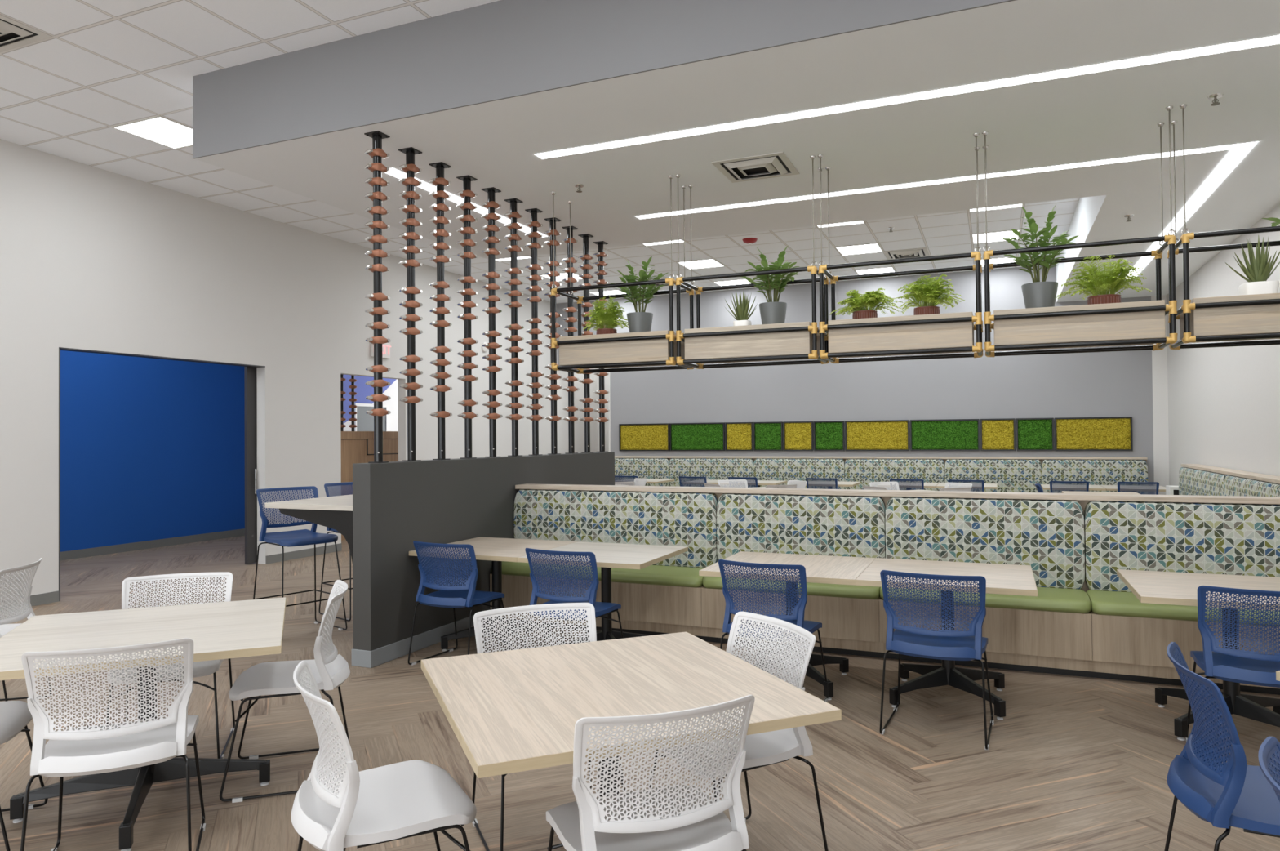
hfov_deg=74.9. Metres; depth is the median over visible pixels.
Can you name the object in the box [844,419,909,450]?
panel
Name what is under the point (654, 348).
hanging planter
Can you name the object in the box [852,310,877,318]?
pot
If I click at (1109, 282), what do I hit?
potted fern
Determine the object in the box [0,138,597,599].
wall
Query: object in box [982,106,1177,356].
hanging planter
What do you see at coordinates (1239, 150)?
recessed light
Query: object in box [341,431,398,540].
cabinet
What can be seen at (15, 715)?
chair
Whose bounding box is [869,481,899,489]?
chair
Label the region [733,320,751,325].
pot
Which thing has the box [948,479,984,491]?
chair
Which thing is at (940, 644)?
chair
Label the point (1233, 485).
cushion
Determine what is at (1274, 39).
recessed light
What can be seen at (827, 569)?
dining table
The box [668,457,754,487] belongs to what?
cushion
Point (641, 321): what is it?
leafy potted plant
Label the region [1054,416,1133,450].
panel
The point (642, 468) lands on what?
cushion
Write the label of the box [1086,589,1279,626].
seat cushion
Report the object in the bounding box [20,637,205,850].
chair
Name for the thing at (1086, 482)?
chair
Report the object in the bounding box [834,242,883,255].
recessed light
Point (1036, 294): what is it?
leafy potted plant
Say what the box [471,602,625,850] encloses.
chair
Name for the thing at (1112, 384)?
wall
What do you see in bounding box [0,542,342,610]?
baseboard
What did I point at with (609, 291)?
recessed light
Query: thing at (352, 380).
column
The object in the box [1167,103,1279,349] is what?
hanging planter
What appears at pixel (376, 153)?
column
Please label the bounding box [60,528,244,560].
baseboard
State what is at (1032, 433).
panel
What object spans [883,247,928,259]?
ceiling vent
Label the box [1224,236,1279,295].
aloe
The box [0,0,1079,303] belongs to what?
ceiling
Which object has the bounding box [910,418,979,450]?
panel
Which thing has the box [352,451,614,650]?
wall
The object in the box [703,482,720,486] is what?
chair
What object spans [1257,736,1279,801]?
chair
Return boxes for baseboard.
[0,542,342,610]
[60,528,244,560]
[351,608,492,667]
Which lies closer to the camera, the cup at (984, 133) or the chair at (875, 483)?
the cup at (984, 133)
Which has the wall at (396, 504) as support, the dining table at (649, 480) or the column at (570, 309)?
the column at (570, 309)
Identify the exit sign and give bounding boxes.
[370,342,391,358]
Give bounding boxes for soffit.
[192,0,1015,158]
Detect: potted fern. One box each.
[582,296,628,334]
[829,287,902,319]
[893,273,964,315]
[1055,254,1151,304]
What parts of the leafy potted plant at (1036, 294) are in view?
pot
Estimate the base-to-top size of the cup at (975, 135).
0.020 m
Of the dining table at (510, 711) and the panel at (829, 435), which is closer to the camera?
the dining table at (510, 711)
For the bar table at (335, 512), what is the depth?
5.90 m
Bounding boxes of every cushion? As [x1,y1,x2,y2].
[491,560,705,587]
[514,488,718,567]
[614,457,669,485]
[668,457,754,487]
[702,576,880,599]
[716,493,885,561]
[753,457,844,488]
[844,458,944,490]
[880,586,1090,613]
[885,496,1084,589]
[944,458,1041,492]
[1041,459,1147,494]
[1084,500,1279,591]
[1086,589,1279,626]
[1178,466,1228,495]
[1223,475,1275,496]
[1269,483,1279,496]
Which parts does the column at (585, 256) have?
ceiling plate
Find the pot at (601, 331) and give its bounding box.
[596,328,617,334]
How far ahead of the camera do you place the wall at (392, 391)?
18.10 m
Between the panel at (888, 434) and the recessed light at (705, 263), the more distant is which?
the panel at (888, 434)
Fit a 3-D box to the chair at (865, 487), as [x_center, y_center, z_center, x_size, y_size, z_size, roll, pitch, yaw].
[3.287,1.222,11.168,0.513,0.832,0.508,0,-1,-22]
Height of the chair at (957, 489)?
0.832 m
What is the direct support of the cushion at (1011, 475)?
on the banquette at (1011, 473)
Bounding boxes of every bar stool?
[253,485,346,639]
[319,481,352,621]
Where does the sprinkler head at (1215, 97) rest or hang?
attached to the ceiling at (1116, 113)
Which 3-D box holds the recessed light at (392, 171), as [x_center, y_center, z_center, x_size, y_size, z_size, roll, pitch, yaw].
[-1.505,-1.990,7.645,0.132,0.004,2.472,-1,-1,23]
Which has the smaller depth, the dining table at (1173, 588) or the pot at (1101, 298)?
the dining table at (1173, 588)
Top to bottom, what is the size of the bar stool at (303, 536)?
1.132 m
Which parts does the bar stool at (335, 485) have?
sled leg, backrest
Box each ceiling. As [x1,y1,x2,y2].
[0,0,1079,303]
[195,0,1279,302]
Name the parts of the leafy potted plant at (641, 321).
pot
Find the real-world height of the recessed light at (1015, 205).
0.008 m
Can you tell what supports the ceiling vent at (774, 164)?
in the ceiling at (1116, 113)
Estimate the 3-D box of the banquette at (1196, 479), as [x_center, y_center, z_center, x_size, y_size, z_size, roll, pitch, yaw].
[5.955,1.034,8.516,0.605,1.100,5.550,-1,-1,23]
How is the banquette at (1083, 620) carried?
on the floor
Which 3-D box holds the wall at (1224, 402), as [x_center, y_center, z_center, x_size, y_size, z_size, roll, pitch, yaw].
[4.622,-0.577,4.452,0.140,4.240,22.200,-1,-1,23]
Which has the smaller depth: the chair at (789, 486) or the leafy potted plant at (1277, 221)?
the leafy potted plant at (1277, 221)
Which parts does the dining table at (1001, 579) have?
arm, arm, arm, arm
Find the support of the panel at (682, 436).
attached to the wall at (1112, 384)
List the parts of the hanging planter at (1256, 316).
post, suspension rod, cross rail, cross rail, cross rail, suspension rod, post, rail, rail, rail, rail, rail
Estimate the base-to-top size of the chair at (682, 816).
0.832 m
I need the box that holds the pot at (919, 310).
[913,306,939,315]
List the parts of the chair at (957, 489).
backrest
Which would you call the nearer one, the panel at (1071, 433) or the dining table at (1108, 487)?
the dining table at (1108, 487)
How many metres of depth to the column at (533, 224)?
7.71 m
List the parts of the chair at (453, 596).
sled leg, backrest, seat, sled leg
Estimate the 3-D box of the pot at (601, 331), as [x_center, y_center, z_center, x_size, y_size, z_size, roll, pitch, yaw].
[-0.287,-0.793,7.192,0.175,0.060,0.175,-1,-1,23]
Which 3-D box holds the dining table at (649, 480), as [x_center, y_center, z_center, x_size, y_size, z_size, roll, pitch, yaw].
[0.073,1.351,15.115,0.863,0.725,0.863,-1,-1,23]
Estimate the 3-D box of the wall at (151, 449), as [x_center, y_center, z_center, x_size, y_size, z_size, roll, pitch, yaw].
[-7.565,-0.404,10.390,0.120,4.240,9.200,-1,-1,23]
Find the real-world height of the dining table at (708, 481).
0.725 m
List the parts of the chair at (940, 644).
sled leg, backrest, seat, sled leg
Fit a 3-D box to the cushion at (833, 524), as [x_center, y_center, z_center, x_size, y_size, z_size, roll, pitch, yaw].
[1.192,0.824,6.276,1.259,0.600,0.103,-1,-1,23]
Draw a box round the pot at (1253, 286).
[1238,280,1279,295]
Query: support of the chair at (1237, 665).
on the floor
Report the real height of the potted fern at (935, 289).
0.314 m
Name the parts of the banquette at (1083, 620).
panel, panel, panel, cap rail, panel, panel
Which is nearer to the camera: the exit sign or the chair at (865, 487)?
the chair at (865, 487)
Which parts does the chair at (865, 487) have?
backrest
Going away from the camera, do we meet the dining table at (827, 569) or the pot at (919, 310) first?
the dining table at (827, 569)
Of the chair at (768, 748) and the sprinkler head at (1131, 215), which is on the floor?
the chair at (768, 748)
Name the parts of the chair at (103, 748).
sled leg, backrest, seat, sled leg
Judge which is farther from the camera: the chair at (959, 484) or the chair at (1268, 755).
the chair at (959, 484)
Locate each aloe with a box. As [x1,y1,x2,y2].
[724,289,757,325]
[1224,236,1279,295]
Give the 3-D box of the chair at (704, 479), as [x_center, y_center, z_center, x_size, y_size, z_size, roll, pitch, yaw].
[0.970,1.281,14.341,0.508,0.832,0.513,-1,-1,26]
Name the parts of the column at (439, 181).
ceiling plate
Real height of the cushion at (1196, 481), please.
0.590 m
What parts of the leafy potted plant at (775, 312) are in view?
pot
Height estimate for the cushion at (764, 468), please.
0.626 m
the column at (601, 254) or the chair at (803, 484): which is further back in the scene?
the chair at (803, 484)
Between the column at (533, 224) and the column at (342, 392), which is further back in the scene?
the column at (342, 392)
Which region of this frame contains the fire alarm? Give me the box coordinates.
[742,237,757,244]
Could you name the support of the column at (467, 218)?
on the wall at (396, 504)
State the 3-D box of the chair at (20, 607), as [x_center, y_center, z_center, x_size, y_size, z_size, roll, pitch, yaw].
[-3.675,1.197,4.666,0.513,0.832,0.508,0,-1,-14]
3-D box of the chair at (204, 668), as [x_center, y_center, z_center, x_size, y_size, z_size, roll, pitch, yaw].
[-2.294,1.179,4.094,0.508,0.832,0.513,0,-1,-19]
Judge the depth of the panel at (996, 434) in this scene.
13.76 m
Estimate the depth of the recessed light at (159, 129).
7.33 m
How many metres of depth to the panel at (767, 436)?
15.27 m
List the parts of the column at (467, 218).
ceiling plate, plate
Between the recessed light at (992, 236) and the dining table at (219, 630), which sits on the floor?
the dining table at (219, 630)
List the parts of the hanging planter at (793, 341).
suspension rod, post, cross rail, suspension rod, cross rail, post, rail, rail, rail, rail, rail, suspension rod, post, cross rail, cross rail, post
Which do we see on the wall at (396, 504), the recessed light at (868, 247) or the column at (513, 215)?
the column at (513, 215)
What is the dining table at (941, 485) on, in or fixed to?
on the floor
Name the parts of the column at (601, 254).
ceiling plate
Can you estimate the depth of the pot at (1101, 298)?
5.64 m
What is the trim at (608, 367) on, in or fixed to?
attached to the wall at (1112, 384)
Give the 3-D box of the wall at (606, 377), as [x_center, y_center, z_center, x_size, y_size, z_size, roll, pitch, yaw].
[-0.076,-0.364,18.426,2.140,4.240,0.150,-1,-1,23]
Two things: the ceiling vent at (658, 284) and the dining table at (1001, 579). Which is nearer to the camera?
the dining table at (1001, 579)
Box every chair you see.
[0,557,51,701]
[0,700,48,850]
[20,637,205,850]
[105,571,235,758]
[219,579,350,802]
[290,660,476,850]
[408,540,510,665]
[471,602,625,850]
[524,547,623,647]
[546,694,755,850]
[614,475,638,484]
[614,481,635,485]
[634,477,647,485]
[649,611,828,850]
[678,475,706,486]
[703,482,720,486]
[718,479,747,487]
[718,559,828,702]
[728,476,757,487]
[765,484,796,488]
[786,480,807,488]
[805,477,837,488]
[862,484,887,489]
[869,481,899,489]
[879,569,994,750]
[889,478,924,489]
[939,486,971,491]
[944,482,972,491]
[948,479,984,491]
[1035,483,1043,492]
[1049,480,1088,493]
[1117,481,1159,494]
[1164,641,1279,850]
[1185,585,1279,742]
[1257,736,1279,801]
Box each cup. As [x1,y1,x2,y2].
[973,133,979,137]
[982,131,988,136]
[1156,122,1164,126]
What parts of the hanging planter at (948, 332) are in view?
suspension rod, post, suspension rod, cross rail, cross rail, post, rail, rail, rail, rail, rail, suspension rod, suspension rod, post, post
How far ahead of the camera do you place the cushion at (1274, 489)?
7.26 m
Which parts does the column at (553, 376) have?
ceiling plate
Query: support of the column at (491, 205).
on the wall at (396, 504)
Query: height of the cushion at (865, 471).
0.626 m
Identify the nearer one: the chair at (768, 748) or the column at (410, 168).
the chair at (768, 748)
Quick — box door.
[244,366,257,564]
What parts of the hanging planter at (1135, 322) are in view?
suspension rod, suspension rod, post, rail, rail, rail, rail, rail, post, suspension rod, cross rail, cross rail, suspension rod, post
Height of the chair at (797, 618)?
0.832 m
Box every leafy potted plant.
[617,256,667,332]
[741,245,799,324]
[999,205,1079,308]
[1261,217,1279,226]
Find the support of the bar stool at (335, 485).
on the floor
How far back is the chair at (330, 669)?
3.71 m
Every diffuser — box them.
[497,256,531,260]
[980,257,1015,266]
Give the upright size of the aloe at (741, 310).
0.316 m
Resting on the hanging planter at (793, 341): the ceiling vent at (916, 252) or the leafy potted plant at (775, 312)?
the leafy potted plant at (775, 312)
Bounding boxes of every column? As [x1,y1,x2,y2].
[340,373,346,431]
[348,374,356,431]
[364,130,391,462]
[398,146,422,461]
[428,161,452,459]
[456,174,478,458]
[481,186,502,457]
[503,198,524,456]
[524,208,544,455]
[543,217,562,453]
[561,226,579,453]
[577,233,595,452]
[592,240,609,452]
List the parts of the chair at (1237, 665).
sled leg, seat, backrest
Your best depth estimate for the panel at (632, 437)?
16.23 m
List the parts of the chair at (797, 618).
sled leg, backrest, seat, sled leg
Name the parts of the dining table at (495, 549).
arm, arm, arm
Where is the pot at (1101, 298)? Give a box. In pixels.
[1087,293,1120,304]
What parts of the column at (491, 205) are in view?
ceiling plate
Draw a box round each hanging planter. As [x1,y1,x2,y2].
[550,174,693,373]
[675,155,829,368]
[817,133,983,363]
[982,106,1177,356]
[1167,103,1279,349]
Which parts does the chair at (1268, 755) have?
backrest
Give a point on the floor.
(1073, 762)
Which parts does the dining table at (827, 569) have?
arm, arm, arm, arm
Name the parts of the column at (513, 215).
ceiling plate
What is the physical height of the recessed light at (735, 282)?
0.008 m
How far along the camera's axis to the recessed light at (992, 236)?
11.52 m
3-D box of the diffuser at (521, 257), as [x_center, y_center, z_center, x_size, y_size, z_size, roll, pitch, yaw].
[-2.013,-2.539,12.485,0.573,0.005,0.573,-1,-1,23]
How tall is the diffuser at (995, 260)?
0.005 m
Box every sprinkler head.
[574,183,584,192]
[1124,213,1133,221]
[1207,93,1223,106]
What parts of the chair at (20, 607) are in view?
sled leg, seat, backrest, sled leg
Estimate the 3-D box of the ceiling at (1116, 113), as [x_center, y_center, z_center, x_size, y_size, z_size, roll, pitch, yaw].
[2.383,-2.307,9.566,7.937,0.615,10.568,-1,-1,23]
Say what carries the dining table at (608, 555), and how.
on the floor
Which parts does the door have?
handle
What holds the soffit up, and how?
attached to the ceiling at (1116, 113)
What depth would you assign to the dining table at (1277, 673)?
2.78 m
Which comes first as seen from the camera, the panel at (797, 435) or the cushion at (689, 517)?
the cushion at (689, 517)
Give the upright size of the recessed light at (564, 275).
0.008 m
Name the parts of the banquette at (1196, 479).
cap rail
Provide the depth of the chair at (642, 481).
13.65 m
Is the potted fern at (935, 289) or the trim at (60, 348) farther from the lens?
the trim at (60, 348)
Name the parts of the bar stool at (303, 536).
sled leg, backrest, seat, sled leg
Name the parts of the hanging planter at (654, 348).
suspension rod, post, cross rail, cross rail, suspension rod, post, rail, rail, rail, rail, rail, suspension rod, post, cross rail, suspension rod, cross rail, post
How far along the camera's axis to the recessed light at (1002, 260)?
13.16 m
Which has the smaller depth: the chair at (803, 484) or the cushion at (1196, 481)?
the cushion at (1196, 481)
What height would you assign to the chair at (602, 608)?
0.832 m
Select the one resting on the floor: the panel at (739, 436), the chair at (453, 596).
the chair at (453, 596)
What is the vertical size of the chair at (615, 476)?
0.832 m
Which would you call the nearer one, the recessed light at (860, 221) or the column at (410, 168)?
the column at (410, 168)
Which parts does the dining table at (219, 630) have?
arm, arm, arm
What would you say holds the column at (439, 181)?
on the wall at (396, 504)
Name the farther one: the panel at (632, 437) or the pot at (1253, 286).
the panel at (632, 437)
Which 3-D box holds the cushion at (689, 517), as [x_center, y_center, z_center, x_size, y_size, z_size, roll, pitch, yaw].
[-0.231,0.843,6.880,1.820,0.600,0.103,-1,-1,23]
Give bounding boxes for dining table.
[0,596,286,850]
[408,537,577,651]
[421,631,841,796]
[517,541,688,644]
[614,478,674,485]
[684,479,734,486]
[698,551,875,699]
[733,480,786,486]
[800,480,860,488]
[855,557,1037,719]
[877,482,938,489]
[936,482,997,488]
[1040,484,1106,491]
[1062,490,1139,493]
[1099,484,1165,493]
[1116,568,1279,740]
[1275,670,1279,680]
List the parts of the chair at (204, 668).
sled leg, seat, backrest, sled leg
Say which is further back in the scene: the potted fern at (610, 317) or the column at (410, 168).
the potted fern at (610, 317)
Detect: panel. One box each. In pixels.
[618,422,670,450]
[669,422,724,450]
[724,422,753,450]
[753,421,782,450]
[782,421,813,450]
[813,420,844,450]
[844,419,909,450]
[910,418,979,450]
[980,417,1015,450]
[1016,417,1053,450]
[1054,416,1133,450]
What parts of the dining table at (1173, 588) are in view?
arm, arm, arm, arm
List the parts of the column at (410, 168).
ceiling plate, plate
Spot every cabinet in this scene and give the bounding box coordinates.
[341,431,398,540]
[1165,484,1178,494]
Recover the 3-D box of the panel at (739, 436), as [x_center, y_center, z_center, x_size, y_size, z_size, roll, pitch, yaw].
[1.838,0.206,15.491,0.527,0.530,0.045,-1,-1,23]
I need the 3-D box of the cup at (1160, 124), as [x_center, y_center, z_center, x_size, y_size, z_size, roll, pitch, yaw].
[3.548,-2.048,5.693,0.044,0.020,0.043,-1,-1,23]
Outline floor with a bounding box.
[0,535,1279,850]
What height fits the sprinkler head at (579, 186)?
0.056 m
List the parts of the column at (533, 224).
ceiling plate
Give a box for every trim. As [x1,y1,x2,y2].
[58,346,265,600]
[608,367,610,451]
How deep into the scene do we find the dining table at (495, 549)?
6.09 m
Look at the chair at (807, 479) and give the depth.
13.30 m
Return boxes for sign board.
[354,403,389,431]
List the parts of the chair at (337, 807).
backrest, sled leg, seat, sled leg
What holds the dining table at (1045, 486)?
on the floor
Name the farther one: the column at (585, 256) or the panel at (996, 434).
the panel at (996, 434)
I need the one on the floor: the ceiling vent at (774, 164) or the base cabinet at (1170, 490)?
the base cabinet at (1170, 490)
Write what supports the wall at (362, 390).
attached to the wall at (392, 391)
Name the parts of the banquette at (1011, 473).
cap rail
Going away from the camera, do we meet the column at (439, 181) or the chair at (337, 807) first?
the chair at (337, 807)
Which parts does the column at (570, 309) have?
ceiling plate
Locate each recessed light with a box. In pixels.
[110,115,192,149]
[385,167,548,237]
[495,255,531,261]
[533,33,1279,159]
[539,272,582,281]
[589,289,625,295]
[634,140,1259,279]
[642,239,685,245]
[675,257,725,269]
[712,279,751,285]
[816,220,866,227]
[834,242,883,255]
[854,266,896,274]
[968,203,1023,212]
[971,229,1020,244]
[974,256,1017,266]
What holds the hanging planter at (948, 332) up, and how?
hanging from the ceiling at (1116, 113)
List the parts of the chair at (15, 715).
sled leg, seat, sled leg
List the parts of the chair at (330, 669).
sled leg, seat, sled leg, backrest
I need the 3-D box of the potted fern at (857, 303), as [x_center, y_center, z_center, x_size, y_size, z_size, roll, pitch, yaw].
[1.724,-0.913,6.350,0.455,0.247,0.416,0,-1,-14]
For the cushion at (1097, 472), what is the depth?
13.02 m
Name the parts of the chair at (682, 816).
sled leg, seat, backrest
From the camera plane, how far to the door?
10.19 m
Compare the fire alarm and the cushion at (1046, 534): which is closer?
the cushion at (1046, 534)
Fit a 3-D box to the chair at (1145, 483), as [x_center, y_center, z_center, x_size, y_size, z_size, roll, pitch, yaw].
[7.007,1.200,11.776,0.508,0.832,0.513,-1,-1,26]
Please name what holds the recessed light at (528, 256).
in the ceiling at (104, 64)
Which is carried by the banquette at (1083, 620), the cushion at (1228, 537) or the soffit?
the cushion at (1228, 537)
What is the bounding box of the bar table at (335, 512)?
[264,494,352,561]
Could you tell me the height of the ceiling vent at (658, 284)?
0.032 m
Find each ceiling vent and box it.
[0,13,52,52]
[648,278,675,286]
[711,151,799,182]
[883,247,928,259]
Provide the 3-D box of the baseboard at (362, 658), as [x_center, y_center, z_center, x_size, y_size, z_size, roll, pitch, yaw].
[-1.096,1.570,7.368,0.166,0.112,3.906,-1,-1,23]
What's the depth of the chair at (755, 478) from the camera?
13.77 m
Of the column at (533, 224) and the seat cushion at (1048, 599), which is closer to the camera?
the seat cushion at (1048, 599)
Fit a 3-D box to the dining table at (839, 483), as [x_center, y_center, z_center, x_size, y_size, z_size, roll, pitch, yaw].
[3.146,1.310,13.809,0.863,0.725,0.863,-1,-1,23]
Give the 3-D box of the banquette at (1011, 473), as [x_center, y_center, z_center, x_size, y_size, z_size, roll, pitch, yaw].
[3.562,1.109,14.435,9.040,1.136,0.605,-1,-1,23]
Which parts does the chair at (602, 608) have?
sled leg, backrest, seat, sled leg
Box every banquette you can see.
[489,483,1279,694]
[614,455,1147,494]
[1178,463,1279,496]
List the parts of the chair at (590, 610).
sled leg, backrest, sled leg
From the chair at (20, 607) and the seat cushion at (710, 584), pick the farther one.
the seat cushion at (710, 584)
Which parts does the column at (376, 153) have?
ceiling plate, plate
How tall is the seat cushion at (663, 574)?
0.091 m
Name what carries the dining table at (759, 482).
on the floor
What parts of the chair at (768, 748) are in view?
sled leg, seat, backrest, sled leg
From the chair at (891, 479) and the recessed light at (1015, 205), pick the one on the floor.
the chair at (891, 479)
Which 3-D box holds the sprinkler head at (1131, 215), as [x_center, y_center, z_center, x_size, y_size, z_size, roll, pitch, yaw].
[4.744,-2.009,8.108,0.084,0.056,0.084,-1,-1,23]
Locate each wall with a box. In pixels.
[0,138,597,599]
[60,350,244,551]
[342,374,396,422]
[343,378,398,431]
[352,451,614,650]
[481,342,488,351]
[556,264,1168,494]
[596,368,608,451]
[1166,204,1279,485]
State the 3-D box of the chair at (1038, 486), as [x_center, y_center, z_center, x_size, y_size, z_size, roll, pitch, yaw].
[5.526,1.204,11.104,0.513,0.832,0.508,-1,-1,26]
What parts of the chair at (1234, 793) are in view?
sled leg, backrest, seat, sled leg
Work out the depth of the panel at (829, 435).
14.84 m
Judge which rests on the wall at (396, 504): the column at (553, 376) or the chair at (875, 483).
the column at (553, 376)
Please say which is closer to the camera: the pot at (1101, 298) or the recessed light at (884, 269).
the pot at (1101, 298)
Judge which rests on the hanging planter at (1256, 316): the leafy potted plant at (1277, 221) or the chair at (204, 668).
the leafy potted plant at (1277, 221)
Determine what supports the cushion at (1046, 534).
on the banquette at (1083, 620)
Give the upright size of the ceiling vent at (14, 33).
0.032 m
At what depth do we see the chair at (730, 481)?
13.00 m
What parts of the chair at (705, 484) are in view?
backrest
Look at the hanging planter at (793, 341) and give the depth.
6.56 m
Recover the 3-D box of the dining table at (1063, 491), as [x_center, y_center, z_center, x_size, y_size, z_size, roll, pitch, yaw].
[6.009,1.250,10.855,0.883,0.725,0.883,-1,-1,23]
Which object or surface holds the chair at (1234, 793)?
on the floor

